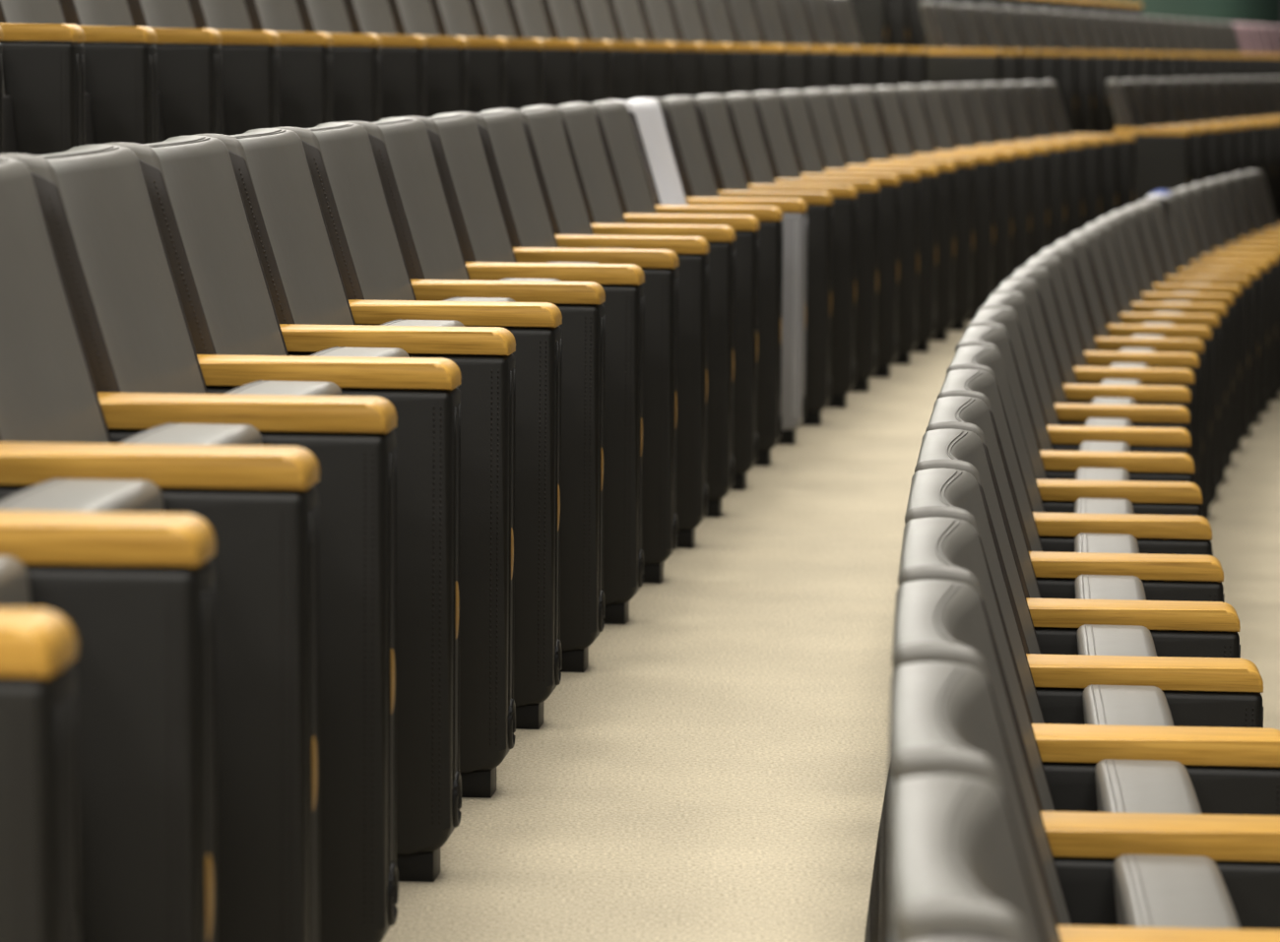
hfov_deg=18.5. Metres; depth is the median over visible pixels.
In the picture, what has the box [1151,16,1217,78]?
seat
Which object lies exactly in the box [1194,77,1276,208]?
seat
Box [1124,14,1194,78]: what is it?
seat
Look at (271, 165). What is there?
seat
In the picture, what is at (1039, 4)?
seat
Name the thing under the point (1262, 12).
wall
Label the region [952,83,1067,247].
seat
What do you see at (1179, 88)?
seat
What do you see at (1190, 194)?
seat
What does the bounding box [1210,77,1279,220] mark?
seat
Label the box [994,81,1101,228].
seat
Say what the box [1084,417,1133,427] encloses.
seat cushion
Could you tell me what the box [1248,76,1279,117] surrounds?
seat
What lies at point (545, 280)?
seat cushion
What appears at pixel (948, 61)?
seat
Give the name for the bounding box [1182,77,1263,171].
seat
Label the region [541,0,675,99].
seat
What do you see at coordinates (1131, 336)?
seat cushion
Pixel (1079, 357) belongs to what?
seat
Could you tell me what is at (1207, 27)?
seat
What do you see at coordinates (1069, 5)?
seat
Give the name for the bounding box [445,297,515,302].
seat cushion
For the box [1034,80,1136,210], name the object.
seat
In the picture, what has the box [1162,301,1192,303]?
seat cushion
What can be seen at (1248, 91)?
seat
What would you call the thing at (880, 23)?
seat
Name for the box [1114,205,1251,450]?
seat
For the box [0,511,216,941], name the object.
seat
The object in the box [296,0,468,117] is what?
seat
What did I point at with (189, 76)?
seat
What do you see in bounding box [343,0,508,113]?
seat
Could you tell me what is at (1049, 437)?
seat
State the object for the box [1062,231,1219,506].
seat
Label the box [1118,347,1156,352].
seat cushion
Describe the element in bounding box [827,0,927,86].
seat
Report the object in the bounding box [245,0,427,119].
seat
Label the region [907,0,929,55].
seat
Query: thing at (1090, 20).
seat
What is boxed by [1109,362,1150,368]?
seat cushion
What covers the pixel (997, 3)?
seat
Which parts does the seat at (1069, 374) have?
backrest, armrest, panel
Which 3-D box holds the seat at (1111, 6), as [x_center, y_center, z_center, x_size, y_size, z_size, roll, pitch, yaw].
[3.403,-3.429,30.285,0.469,0.891,0.552,2,6,17]
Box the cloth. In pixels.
[1146,189,1172,197]
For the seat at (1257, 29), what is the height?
0.891 m
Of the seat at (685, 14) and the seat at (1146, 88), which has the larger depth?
the seat at (1146, 88)
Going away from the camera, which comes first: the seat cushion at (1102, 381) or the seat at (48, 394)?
the seat at (48, 394)
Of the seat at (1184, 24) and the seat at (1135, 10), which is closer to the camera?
the seat at (1184, 24)
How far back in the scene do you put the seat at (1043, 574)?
6.23 m
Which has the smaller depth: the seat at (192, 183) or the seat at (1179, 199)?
the seat at (192, 183)
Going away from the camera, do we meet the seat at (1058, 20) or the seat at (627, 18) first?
the seat at (627, 18)
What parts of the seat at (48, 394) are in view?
backrest, armrest, panel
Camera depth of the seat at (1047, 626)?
5.69 m
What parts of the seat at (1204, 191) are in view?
backrest, armrest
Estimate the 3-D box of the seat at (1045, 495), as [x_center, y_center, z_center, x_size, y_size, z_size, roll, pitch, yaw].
[0.795,0.232,7.179,0.469,0.891,0.552,1,6,7]
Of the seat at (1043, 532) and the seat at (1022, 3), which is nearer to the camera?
the seat at (1043, 532)
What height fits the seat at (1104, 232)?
0.891 m
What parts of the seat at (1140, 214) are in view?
backrest, armrest, panel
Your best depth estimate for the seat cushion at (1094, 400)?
9.37 m
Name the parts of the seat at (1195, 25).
backrest, panel, armrest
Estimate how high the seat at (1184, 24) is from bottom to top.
0.891 m
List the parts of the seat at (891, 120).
backrest, armrest, panel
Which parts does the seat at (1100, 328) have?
backrest, armrest, panel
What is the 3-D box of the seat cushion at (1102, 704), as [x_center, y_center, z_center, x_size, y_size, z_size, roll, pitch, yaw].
[0.628,0.486,4.947,0.142,0.382,0.436,1,6,5]
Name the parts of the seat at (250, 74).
backrest, armrest, panel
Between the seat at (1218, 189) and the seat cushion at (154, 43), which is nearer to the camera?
the seat cushion at (154, 43)
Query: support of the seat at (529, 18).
on the floor
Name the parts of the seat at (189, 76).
backrest, armrest, panel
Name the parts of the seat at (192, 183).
backrest, armrest, panel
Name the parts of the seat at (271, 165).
backrest, armrest, panel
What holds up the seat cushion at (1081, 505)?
on the seat at (1045, 495)
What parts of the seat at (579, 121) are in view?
backrest, armrest, panel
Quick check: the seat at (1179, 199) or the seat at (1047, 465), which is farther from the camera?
the seat at (1179, 199)
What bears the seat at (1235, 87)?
on the floor
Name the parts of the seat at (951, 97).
backrest, armrest, panel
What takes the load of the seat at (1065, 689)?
on the floor
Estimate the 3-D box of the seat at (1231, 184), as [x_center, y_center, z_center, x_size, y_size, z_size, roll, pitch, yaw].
[2.841,-0.890,17.953,0.469,0.891,0.552,2,6,15]
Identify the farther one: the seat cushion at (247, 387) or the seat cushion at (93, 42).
the seat cushion at (93, 42)
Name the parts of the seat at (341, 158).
backrest, armrest, panel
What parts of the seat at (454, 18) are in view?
backrest, armrest, panel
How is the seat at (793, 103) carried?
on the floor
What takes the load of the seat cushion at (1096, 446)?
on the seat at (1049, 437)
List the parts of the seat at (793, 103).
backrest, armrest, panel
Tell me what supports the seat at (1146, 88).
on the floor
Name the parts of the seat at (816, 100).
backrest, armrest, panel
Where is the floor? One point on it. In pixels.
(716, 769)
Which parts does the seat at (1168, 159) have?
backrest, armrest, panel, armrest, panel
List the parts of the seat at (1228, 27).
backrest, armrest, panel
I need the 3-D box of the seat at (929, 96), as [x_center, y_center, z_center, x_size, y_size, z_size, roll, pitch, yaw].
[1.321,-1.113,15.935,0.469,0.891,0.552,2,6,13]
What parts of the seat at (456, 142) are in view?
backrest, armrest, panel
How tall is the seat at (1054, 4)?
0.891 m
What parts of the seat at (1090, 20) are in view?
backrest, armrest, panel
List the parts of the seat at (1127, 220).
backrest, armrest, panel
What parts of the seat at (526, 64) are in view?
backrest, panel, armrest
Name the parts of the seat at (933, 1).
panel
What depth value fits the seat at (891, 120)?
15.00 m
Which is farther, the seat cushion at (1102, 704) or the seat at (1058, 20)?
the seat at (1058, 20)
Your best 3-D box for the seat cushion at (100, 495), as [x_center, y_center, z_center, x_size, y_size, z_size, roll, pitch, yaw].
[-0.489,0.214,3.421,0.142,0.382,0.436,1,6,4]
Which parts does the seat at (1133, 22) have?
backrest, armrest, panel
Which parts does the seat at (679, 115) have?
backrest, armrest, panel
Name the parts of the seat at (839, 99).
backrest, armrest, panel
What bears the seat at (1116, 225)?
on the floor
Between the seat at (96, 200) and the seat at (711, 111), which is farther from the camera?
the seat at (711, 111)
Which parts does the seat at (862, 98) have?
backrest, armrest, panel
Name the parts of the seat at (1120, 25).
backrest, armrest, panel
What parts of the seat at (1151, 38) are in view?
backrest, panel, armrest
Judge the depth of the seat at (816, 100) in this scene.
13.40 m
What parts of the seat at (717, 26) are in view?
backrest, panel, armrest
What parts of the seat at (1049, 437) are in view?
backrest, armrest, panel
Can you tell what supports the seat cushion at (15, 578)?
on the seat at (107, 783)
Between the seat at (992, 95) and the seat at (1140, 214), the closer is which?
the seat at (1140, 214)
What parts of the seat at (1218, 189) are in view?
backrest, armrest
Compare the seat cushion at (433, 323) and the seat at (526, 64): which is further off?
the seat at (526, 64)
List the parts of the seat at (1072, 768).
backrest, armrest, panel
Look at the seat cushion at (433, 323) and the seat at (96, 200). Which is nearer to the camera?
the seat at (96, 200)
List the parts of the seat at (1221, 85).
backrest, armrest, panel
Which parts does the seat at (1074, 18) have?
backrest, armrest, panel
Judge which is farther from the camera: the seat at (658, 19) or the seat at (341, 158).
the seat at (658, 19)
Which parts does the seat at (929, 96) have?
backrest, armrest, panel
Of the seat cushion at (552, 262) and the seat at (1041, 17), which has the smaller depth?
the seat cushion at (552, 262)
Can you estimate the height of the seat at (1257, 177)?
0.891 m
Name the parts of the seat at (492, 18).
backrest, armrest, panel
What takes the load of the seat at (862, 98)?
on the floor
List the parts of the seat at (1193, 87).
backrest, armrest, panel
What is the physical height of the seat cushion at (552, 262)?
0.382 m
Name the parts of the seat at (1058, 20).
backrest, panel, armrest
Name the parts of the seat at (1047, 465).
backrest, armrest, panel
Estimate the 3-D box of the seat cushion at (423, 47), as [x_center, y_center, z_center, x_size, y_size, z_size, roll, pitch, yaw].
[-0.601,-1.031,11.232,0.142,0.382,0.436,2,6,9]
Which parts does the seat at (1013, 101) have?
backrest, armrest, panel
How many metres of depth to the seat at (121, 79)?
7.64 m
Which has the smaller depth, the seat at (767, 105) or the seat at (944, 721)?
the seat at (944, 721)
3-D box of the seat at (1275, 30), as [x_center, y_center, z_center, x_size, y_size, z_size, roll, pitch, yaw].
[5.668,-3.427,34.216,0.469,0.891,0.552,2,6,17]
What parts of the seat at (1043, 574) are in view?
backrest, armrest, panel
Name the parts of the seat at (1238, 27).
backrest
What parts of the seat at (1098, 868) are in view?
backrest, armrest, panel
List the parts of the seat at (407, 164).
backrest, armrest, panel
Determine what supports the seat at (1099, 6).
on the floor
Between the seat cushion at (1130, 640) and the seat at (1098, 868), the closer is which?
the seat at (1098, 868)
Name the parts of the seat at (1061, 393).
backrest, armrest, panel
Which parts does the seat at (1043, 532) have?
backrest, armrest, panel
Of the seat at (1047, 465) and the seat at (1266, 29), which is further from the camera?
the seat at (1266, 29)
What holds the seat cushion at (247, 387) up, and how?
on the seat at (96, 200)
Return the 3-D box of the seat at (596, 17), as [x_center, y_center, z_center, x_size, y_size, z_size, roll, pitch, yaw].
[-0.042,-1.393,14.520,0.469,0.891,0.552,2,6,12]
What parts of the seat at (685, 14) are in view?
backrest, armrest, panel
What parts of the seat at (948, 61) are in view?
backrest, armrest, panel, panel, armrest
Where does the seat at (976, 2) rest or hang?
on the floor
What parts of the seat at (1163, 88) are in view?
backrest, armrest, panel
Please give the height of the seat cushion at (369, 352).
0.382 m
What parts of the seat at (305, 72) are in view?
backrest, panel, armrest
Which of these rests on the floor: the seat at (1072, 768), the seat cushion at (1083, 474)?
the seat at (1072, 768)
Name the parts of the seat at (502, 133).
backrest, armrest, panel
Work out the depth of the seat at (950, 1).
25.16 m
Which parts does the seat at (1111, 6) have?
armrest, panel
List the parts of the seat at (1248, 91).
backrest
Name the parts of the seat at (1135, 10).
armrest, panel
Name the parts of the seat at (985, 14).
backrest, armrest, panel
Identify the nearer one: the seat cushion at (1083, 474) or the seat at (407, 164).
the seat at (407, 164)
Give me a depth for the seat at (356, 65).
9.80 m
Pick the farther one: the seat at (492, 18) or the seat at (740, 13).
the seat at (740, 13)
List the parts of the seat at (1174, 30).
backrest, panel, armrest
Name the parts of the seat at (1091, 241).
backrest, armrest, panel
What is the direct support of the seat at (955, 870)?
on the floor
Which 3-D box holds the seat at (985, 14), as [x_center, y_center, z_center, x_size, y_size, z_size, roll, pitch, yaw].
[2.139,-2.240,22.703,0.469,0.891,0.552,2,6,17]
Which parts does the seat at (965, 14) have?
backrest, armrest, panel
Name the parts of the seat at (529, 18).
backrest, armrest, panel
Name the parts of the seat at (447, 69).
backrest, armrest, panel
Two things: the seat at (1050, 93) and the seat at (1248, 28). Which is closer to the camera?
the seat at (1050, 93)
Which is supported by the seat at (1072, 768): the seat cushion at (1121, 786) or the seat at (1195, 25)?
the seat cushion at (1121, 786)
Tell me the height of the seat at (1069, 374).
0.891 m
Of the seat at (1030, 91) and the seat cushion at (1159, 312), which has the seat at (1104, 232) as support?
the seat cushion at (1159, 312)
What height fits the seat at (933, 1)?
0.891 m
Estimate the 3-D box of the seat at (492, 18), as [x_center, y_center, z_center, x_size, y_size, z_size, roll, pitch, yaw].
[-0.366,-1.226,12.906,0.469,0.891,0.552,2,6,11]
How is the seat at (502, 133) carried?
on the floor
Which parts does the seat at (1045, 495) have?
backrest, armrest, panel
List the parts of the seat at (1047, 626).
backrest, armrest, panel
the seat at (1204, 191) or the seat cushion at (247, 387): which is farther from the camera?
the seat at (1204, 191)
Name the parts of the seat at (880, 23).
panel, panel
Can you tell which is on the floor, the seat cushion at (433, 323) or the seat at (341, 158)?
the seat at (341, 158)
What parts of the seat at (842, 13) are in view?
backrest, armrest, panel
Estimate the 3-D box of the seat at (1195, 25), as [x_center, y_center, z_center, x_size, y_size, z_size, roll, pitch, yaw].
[4.385,-2.996,30.029,0.469,0.891,0.552,2,6,17]
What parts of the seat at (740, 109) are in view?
backrest, armrest, panel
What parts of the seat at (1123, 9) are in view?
armrest, panel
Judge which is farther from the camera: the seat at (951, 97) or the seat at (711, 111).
the seat at (951, 97)
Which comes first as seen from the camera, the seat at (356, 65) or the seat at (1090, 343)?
the seat at (356, 65)
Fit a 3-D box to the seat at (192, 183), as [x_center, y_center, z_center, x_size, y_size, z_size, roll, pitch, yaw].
[-0.421,0.017,5.110,0.469,0.891,0.552,1,6,5]
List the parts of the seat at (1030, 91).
backrest, armrest, panel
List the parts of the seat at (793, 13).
backrest, armrest, panel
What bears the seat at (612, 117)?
on the floor
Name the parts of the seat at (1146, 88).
backrest, armrest, panel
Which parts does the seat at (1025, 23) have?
backrest, armrest, panel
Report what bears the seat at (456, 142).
on the floor
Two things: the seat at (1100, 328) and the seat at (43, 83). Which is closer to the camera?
the seat at (43, 83)
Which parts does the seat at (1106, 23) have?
backrest, panel, armrest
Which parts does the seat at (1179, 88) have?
backrest, armrest, panel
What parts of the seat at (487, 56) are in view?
backrest, armrest, panel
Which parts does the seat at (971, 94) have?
backrest, armrest, panel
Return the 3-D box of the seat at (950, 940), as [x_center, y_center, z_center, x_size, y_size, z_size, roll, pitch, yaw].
[0.372,0.753,2.214,0.469,0.891,0.645,1,6,3]
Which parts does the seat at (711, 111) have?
backrest, armrest, panel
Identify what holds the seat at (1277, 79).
on the floor
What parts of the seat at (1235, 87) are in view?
backrest, armrest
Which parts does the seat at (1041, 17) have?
backrest, panel, armrest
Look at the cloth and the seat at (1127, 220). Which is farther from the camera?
the cloth
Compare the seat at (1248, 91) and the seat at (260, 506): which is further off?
the seat at (1248, 91)
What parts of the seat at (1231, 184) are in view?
backrest, armrest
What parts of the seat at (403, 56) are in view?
backrest, armrest, panel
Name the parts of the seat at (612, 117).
backrest, armrest, panel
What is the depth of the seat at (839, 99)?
13.93 m
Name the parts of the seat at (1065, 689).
backrest, armrest, panel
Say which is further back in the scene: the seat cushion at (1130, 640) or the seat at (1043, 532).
the seat at (1043, 532)
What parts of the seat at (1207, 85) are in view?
backrest, armrest, panel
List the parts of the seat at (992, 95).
backrest, armrest, panel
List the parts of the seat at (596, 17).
backrest, armrest, panel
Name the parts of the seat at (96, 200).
backrest, armrest, panel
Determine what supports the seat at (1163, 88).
on the floor
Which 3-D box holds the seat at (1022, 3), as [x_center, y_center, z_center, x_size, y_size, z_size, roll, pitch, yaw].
[2.441,-3.105,27.145,0.469,0.891,0.552,2,6,17]
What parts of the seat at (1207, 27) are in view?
backrest, panel, armrest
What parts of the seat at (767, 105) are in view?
backrest, armrest, panel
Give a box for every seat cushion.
[0,478,164,512]
[0,555,31,608]
[41,41,77,42]
[92,42,144,43]
[122,423,262,446]
[153,43,201,44]
[219,44,266,45]
[226,380,342,395]
[312,346,409,357]
[382,320,464,326]
[423,47,456,48]
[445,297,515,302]
[501,278,561,281]
[552,261,598,263]
[1074,467,1130,480]
[1074,498,1134,513]
[1074,533,1139,553]
[1074,575,1146,600]
[1076,624,1156,656]
[1079,441,1130,451]
[1082,684,1174,726]
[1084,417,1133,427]
[1090,396,1137,404]
[1094,759,1202,814]
[1099,379,1143,385]
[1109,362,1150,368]
[1112,854,1240,929]
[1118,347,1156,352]
[1130,334,1165,338]
[1143,322,1175,325]
[1154,311,1184,314]
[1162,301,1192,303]
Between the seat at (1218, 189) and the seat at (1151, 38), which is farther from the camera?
the seat at (1151, 38)
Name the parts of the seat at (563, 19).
backrest, armrest, panel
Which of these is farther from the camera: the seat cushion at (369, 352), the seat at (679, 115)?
the seat at (679, 115)
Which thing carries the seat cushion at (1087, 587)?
on the seat at (1043, 574)
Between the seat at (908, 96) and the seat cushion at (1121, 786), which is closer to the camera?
the seat cushion at (1121, 786)
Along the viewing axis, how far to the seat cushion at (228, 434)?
4.02 m
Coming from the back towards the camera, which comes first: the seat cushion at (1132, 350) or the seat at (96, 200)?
the seat cushion at (1132, 350)
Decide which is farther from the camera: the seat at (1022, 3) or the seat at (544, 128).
the seat at (1022, 3)
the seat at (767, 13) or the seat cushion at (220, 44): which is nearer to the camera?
the seat cushion at (220, 44)
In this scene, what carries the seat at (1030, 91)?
on the floor
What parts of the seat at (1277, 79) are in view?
backrest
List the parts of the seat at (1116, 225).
backrest, armrest, panel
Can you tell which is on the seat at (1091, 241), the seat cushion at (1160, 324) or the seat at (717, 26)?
the seat cushion at (1160, 324)
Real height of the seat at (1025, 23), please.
0.891 m
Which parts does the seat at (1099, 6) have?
armrest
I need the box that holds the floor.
[381,220,1279,941]
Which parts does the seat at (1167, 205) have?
backrest, armrest, panel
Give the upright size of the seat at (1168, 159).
0.891 m
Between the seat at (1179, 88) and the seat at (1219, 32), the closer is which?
the seat at (1179, 88)
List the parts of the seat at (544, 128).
backrest, armrest, panel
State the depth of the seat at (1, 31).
6.62 m
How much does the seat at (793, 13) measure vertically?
0.891 m
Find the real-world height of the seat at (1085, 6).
0.891 m
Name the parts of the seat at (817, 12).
backrest, panel, armrest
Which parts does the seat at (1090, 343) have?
backrest, armrest, panel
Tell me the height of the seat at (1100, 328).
0.891 m
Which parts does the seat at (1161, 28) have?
backrest, panel, armrest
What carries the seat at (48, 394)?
on the floor
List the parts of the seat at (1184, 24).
backrest, panel, armrest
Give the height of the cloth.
0.025 m
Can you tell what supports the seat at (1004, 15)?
on the floor
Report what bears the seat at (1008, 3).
on the floor
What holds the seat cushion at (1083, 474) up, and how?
on the seat at (1047, 465)
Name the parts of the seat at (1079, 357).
backrest, armrest, panel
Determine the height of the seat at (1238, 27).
0.891 m
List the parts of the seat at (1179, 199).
backrest, armrest, panel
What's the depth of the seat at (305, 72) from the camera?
9.26 m
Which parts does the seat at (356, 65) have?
backrest, armrest, panel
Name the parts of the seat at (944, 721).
backrest, armrest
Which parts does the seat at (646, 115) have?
backrest, armrest, panel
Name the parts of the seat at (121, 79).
armrest, panel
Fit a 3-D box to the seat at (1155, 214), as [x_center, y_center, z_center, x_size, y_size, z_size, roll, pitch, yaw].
[2.073,-0.558,14.752,0.469,0.891,0.552,2,6,12]
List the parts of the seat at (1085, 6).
armrest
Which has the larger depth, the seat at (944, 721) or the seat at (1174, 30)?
the seat at (1174, 30)
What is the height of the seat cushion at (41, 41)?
0.382 m
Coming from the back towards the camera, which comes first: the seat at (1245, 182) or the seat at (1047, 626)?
the seat at (1245, 182)
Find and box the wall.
[1104,0,1279,25]
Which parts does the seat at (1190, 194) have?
backrest, armrest, panel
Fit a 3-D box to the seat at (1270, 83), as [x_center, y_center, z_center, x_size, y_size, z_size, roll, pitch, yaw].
[4.409,-2.218,26.634,0.469,0.891,0.552,2,6,17]
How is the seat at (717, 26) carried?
on the floor
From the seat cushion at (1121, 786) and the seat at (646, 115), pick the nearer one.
the seat cushion at (1121, 786)
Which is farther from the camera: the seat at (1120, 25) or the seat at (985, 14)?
the seat at (1120, 25)
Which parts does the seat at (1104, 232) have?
backrest, armrest, panel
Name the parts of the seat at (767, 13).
backrest, panel, armrest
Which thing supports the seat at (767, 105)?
on the floor
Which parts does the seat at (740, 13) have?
backrest, armrest, panel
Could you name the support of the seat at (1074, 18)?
on the floor
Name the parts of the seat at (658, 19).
backrest, armrest, panel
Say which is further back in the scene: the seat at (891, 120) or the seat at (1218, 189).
the seat at (1218, 189)
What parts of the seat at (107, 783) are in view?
panel, armrest, armrest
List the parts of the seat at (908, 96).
backrest, armrest, panel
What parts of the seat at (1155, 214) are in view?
backrest, armrest, panel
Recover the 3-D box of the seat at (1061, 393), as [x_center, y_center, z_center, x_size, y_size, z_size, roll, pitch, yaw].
[1.072,0.004,9.355,0.469,0.891,0.552,1,6,8]
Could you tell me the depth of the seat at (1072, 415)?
8.95 m
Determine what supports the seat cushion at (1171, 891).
on the seat at (1098, 868)
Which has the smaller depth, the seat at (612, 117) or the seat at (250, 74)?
the seat at (250, 74)
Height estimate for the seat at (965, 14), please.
0.891 m
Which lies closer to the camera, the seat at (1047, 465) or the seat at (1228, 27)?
the seat at (1047, 465)
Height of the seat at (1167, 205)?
0.891 m
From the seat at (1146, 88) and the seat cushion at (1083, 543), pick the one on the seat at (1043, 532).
the seat cushion at (1083, 543)
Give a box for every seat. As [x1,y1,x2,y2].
[0,0,222,142]
[0,23,85,155]
[0,26,3,153]
[0,144,461,882]
[0,156,398,941]
[0,442,319,941]
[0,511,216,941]
[41,25,158,144]
[60,0,280,135]
[100,134,515,798]
[128,0,333,127]
[189,0,382,122]
[195,128,562,729]
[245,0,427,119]
[274,122,605,672]
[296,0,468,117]
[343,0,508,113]
[343,117,644,624]
[388,0,545,109]
[401,112,678,583]
[430,0,579,106]
[454,109,709,548]
[469,0,613,103]
[496,105,735,516]
[506,0,644,101]
[533,103,760,490]
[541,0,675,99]
[572,100,783,465]
[575,0,703,97]
[607,0,732,95]
[615,98,808,445]
[638,0,759,93]
[647,96,832,425]
[667,0,784,92]
[683,94,857,407]
[696,0,810,90]
[713,92,879,391]
[723,0,834,89]
[737,91,900,378]
[751,0,859,88]
[769,90,920,364]
[776,0,882,87]
[792,89,939,352]
[802,0,905,86]
[812,87,957,341]
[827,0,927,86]
[836,86,974,330]
[850,0,908,47]
[861,86,996,320]
[885,85,1014,291]
[887,661,1279,941]
[887,774,1044,941]
[892,579,1279,930]
[897,516,1279,816]
[904,468,1263,727]
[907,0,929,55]
[912,84,1031,274]
[914,428,1240,658]
[919,0,1022,85]
[924,939,986,941]
[925,395,1224,602]
[928,0,948,48]
[932,83,1049,258]
[936,369,1213,556]
[946,345,1203,516]
[948,0,966,3]
[948,1,1041,82]
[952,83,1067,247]
[955,325,1194,483]
[965,308,1192,456]
[966,0,985,5]
[971,3,1059,89]
[971,82,1085,238]
[977,293,1190,434]
[984,0,1002,6]
[989,4,1077,133]
[990,279,1191,438]
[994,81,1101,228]
[1002,0,1019,8]
[1005,267,1195,459]
[1011,6,1093,133]
[1011,81,1118,217]
[1019,0,1034,9]
[1019,256,1200,484]
[1028,7,1110,133]
[1031,248,1205,490]
[1034,0,1049,9]
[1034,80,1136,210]
[1045,8,1125,133]
[1047,239,1212,518]
[1049,0,1065,10]
[1061,9,1140,79]
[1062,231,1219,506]
[1064,0,1079,11]
[1076,224,1227,499]
[1078,0,1092,12]
[1080,11,1154,79]
[1088,217,1234,482]
[1091,0,1105,13]
[1094,12,1168,79]
[1099,211,1241,465]
[1104,0,1118,14]
[1106,79,1207,204]
[1109,13,1181,79]
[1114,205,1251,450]
[1116,1,1131,15]
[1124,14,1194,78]
[1128,2,1143,16]
[1130,200,1260,437]
[1134,78,1221,181]
[1138,15,1206,78]
[1143,195,1270,424]
[1148,78,1236,176]
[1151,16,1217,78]
[1160,16,1229,77]
[1162,191,1278,412]
[1166,78,1250,173]
[1167,187,1279,400]
[1174,17,1240,77]
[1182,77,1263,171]
[1184,183,1279,249]
[1187,18,1250,77]
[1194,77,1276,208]
[1198,179,1279,243]
[1199,19,1261,77]
[1209,176,1279,237]
[1210,20,1271,76]
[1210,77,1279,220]
[1220,21,1279,76]
[1224,76,1279,119]
[1225,173,1279,232]
[1229,21,1279,59]
[1233,76,1279,118]
[1237,170,1279,227]
[1241,22,1260,54]
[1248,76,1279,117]
[1251,23,1269,54]
[1259,23,1278,54]
[1261,76,1279,115]
[1269,24,1279,54]
[1273,76,1279,94]
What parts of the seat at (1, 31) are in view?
armrest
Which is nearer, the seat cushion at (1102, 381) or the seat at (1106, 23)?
the seat cushion at (1102, 381)
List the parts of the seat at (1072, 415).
backrest, armrest, panel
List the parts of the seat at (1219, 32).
backrest, panel, armrest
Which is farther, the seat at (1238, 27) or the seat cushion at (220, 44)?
the seat at (1238, 27)
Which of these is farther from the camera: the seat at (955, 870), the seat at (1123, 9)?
the seat at (1123, 9)
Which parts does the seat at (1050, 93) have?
backrest, armrest, panel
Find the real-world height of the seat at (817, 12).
0.891 m
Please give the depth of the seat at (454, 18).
12.50 m
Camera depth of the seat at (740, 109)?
11.78 m
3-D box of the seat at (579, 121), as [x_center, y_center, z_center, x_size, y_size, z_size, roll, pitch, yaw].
[0.013,-0.383,8.925,0.469,0.891,0.552,1,6,8]
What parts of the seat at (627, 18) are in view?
backrest, panel, armrest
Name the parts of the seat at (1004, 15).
backrest, armrest, panel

